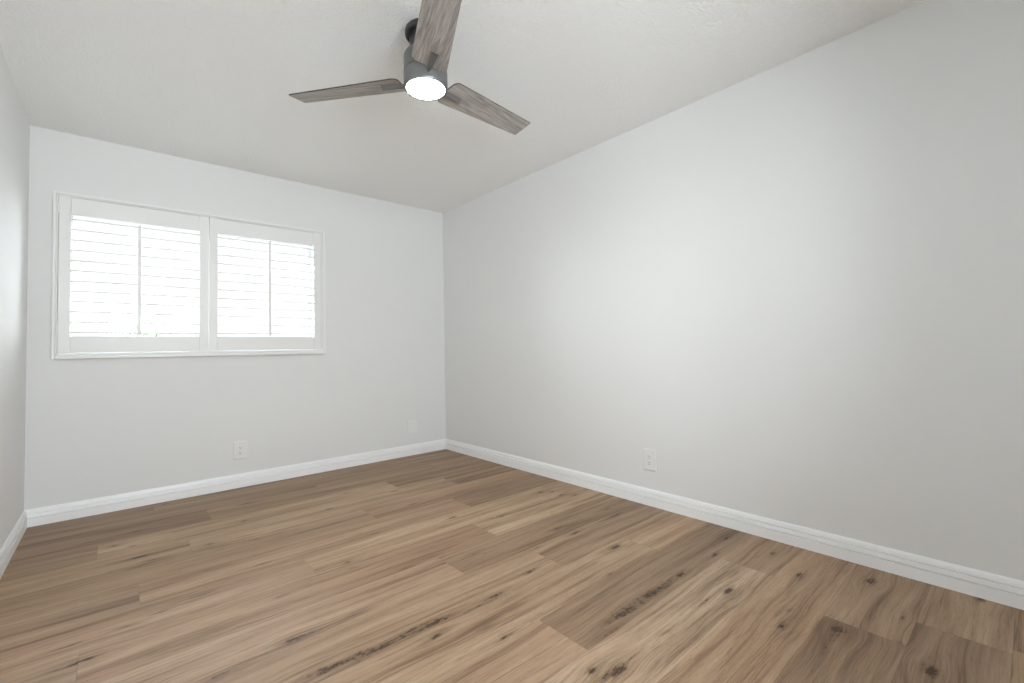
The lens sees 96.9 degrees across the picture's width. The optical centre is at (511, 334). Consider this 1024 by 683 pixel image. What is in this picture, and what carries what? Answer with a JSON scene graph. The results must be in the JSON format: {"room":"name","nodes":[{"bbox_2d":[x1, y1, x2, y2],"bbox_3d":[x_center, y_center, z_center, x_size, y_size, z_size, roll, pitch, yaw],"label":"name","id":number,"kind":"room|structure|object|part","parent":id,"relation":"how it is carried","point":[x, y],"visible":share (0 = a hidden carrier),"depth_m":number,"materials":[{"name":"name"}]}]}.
{"room":"empty bedroom","nodes":[
{"label":"empty bedroom","id":0,"kind":"room"},
{"bbox_2d":[0,46,29,549],"bbox_3d":[-1.347,-0.111,0.818,0.140,2.540,4.994,0,-2,-41],"label":"wall","id":1,"kind":"structure","parent":0,"point":[14,124],"depth_m":2.36,"materials":[{"name":"white paint"}]},
{"bbox_2d":[0,510,26,578],"bbox_3d":[-1.267,1.008,0.833,0.015,0.102,4.994,0,-2,-41],"label":"baseboard","id":2,"kind":"structure","parent":1,"relation":"attached to","point":[10,545],"depth_m":2.34,"materials":[{"name":"white paint"}]},
{"bbox_2d":[24,125,445,509],"bbox_3d":[-1.865,-0.005,3.771,3.247,2.540,0.140,0,-2,-41],"label":"wall","id":3,"kind":"structure","parent":0,"point":[96,427],"depth_m":3.45,"materials":[{"name":"white paint"}]},
{"bbox_2d":[51,191,325,358],"bbox_3d":[-2.274,-0.364,3.405,1.652,1.050,0.160,0,-2,-41],"label":"window","id":4,"kind":"structure","parent":3,"relation":"in","point":[55,230],"depth_m":3.22,"materials":[{"name":"white wood"}]},
{"bbox_2d":[56,195,208,352],"bbox_3d":[-2.534,-0.376,3.082,0.791,0.988,0.077,0,-2,-41],"label":"shutter panel","id":5,"kind":"object","parent":4,"relation":"attached to","point":[68,207],"visible":1,"depth_m":3.04,"materials":[{"name":"white wood"}]},
{"bbox_3d":[-2.527,0.065,3.075,0.674,0.103,0.020,0,-2,-41],"label":"rail","id":6,"kind":"part","parent":5,"relation":"part of","materials":[{"name":"white wood"}]},
{"bbox_3d":[-2.545,-0.813,3.103,0.674,0.112,0.020,0,-2,-41],"label":"rail","id":7,"kind":"part","parent":5,"relation":"part of","materials":[{"name":"white wood"}]},
{"bbox_3d":[-2.512,-0.368,3.057,0.019,0.746,0.011,0,-2,-41],"label":"tilt rod","id":8,"kind":"part","parent":5,"relation":"part of","materials":[{"name":"white wood"}]},
{"bbox_3d":[-2.592,-0.347,3.192,0.796,0.895,0.018,0,-2,-41],"label":"sash","id":9,"kind":"part","parent":4,"relation":"part of","materials":[{"name":"white plastic"}]},
{"bbox_3d":[-2.313,-0.352,3.446,1.587,0.970,0.045,0,-2,-41],"label":"frame","id":10,"kind":"part","parent":4,"relation":"part of","materials":[{"name":"white plastic"}]},
{"bbox_3d":[-2.043,-0.342,3.696,0.782,0.895,0.018,0,-2,-41],"label":"sash","id":11,"kind":"part","parent":4,"relation":"part of","materials":[{"name":"white plastic"}]},
{"bbox_2d":[209,218,321,350],"bbox_3d":[-1.931,-0.371,3.608,0.800,0.988,0.077,0,-2,-41],"label":"shutter panel","id":12,"kind":"object","parent":4,"relation":"attached to","point":[216,226],"visible":1,"depth_m":3.57,"materials":[{"name":"white wood"}]},
{"bbox_3d":[-1.947,-0.808,3.625,0.689,0.112,0.020,0,-2,-41],"label":"rail","id":13,"kind":"part","parent":12,"relation":"part of","materials":[{"name":"white wood"}]},
{"bbox_3d":[-1.930,0.070,3.596,0.689,0.103,0.020,0,-2,-41],"label":"rail","id":14,"kind":"part","parent":12,"relation":"part of","materials":[{"name":"white wood"}]},
{"bbox_3d":[-1.912,-0.363,3.581,0.019,0.746,0.011,0,-2,-41],"label":"tilt rod","id":15,"kind":"part","parent":12,"relation":"part of","materials":[{"name":"white wood"}]},
{"bbox_2d":[25,439,445,527],"bbox_3d":[-1.791,1.110,3.677,2.967,0.102,0.015,0,-2,-41],"label":"baseboard","id":16,"kind":"structure","parent":3,"relation":"attached to","point":[84,508],"depth_m":3.31,"materials":[{"name":"white paint"}]},
{"bbox_2d":[233,440,246,459],"bbox_3d":[-2.067,0.880,3.450,0.090,0.134,0.011,0,-2,-41],"label":"wall outlet","id":17,"kind":"object","parent":3,"relation":"attached to","point":[239,448],"visible":1,"depth_m":3.44,"materials":[{"name":"white plastic"}]},
{"bbox_2d":[0,0,924,212],"bbox_3d":[-0.204,-1.445,1.883,3.247,0.150,5.274,0,-2,-41],"label":"ceiling","id":18,"kind":"structure","parent":0,"point":[207,81],"depth_m":2.32,"materials":[{"name":"white paint"}]},
{"bbox_2d":[289,0,529,134],"bbox_3d":[-0.281,-1.224,2.069,1.090,0.276,1.184,0,-2,-41],"label":"ceiling fan","id":19,"kind":"object","parent":18,"relation":"hanging from","point":[430,36],"visible":1,"depth_m":1.99,"materials":[{"name":"wood"}]},
{"bbox_3d":[-0.763,-1.123,2.093,0.546,0.006,0.188,-1,10,7],"label":"blade","id":20,"kind":"part","parent":19,"relation":"part of","materials":[{"name":"grey wood"}]},
{"bbox_2d":[407,78,444,99],"bbox_3d":[-0.383,-1.091,2.016,0.167,0.010,0.167,0,-2,-41],"label":"diffuser","id":21,"kind":"object","parent":19,"relation":"attached to","point":[417,88],"depth_m":2.00,"materials":[{"name":"white glass"}]},
{"bbox_3d":[-0.261,-1.147,1.651,0.188,0.006,0.546,13,-7,-22],"label":"blade","id":22,"kind":"part","parent":19,"relation":"part of","materials":[{"name":"grey wood"}]},
{"bbox_3d":[-0.128,-1.129,2.307,0.188,0.006,0.547,-17,-11,35],"label":"blade","id":23,"kind":"part","parent":19,"relation":"part of","materials":[{"name":"grey wood"}]},
{"bbox_2d":[0,449,1023,682],"bbox_3d":[-0.154,1.068,1.801,2.967,0.001,4.994,0,-2,-41],"label":"floor","id":24,"kind":"structure","parent":0,"point":[440,566],"depth_m":1.84,"materials":[{"name":"brown wood"}]},
{"bbox_2d":[442,0,1023,580],"bbox_3d":[0.993,-0.091,2.861,0.140,2.540,4.994,0,-2,-41],"label":"wall","id":25,"kind":"structure","parent":0,"point":[797,284],"depth_m":2.27,"materials":[{"name":"white paint"}]},
{"bbox_2d":[643,448,656,471],"bbox_3d":[0.873,0.794,2.875,0.011,0.134,0.090,0,-2,-41],"label":"wall outlet","id":26,"kind":"object","parent":25,"relation":"attached to","point":[649,455],"visible":1,"depth_m":2.87,"materials":[{"name":"white plastic"}]},
{"bbox_2d":[446,439,1023,609],"bbox_3d":[0.957,1.026,2.774,0.015,0.102,4.994,0,-2,-41],"label":"baseboard","id":27,"kind":"structure","parent":25,"relation":"attached to","point":[1003,590],"depth_m":2.24,"materials":[{"name":"white paint"}]},
{"label":"outside","id":28,"kind":"structure","parent":0,"visible":0},
{"bbox_3d":[-24.436,2.800,27.966,80.000,0.200,65.566,0,-2,-41],"label":"ground","id":29,"kind":"structure","parent":28,"visible":0},
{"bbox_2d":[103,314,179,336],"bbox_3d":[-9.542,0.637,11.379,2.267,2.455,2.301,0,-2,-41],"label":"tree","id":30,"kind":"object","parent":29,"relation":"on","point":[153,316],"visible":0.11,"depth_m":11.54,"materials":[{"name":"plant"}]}
]}

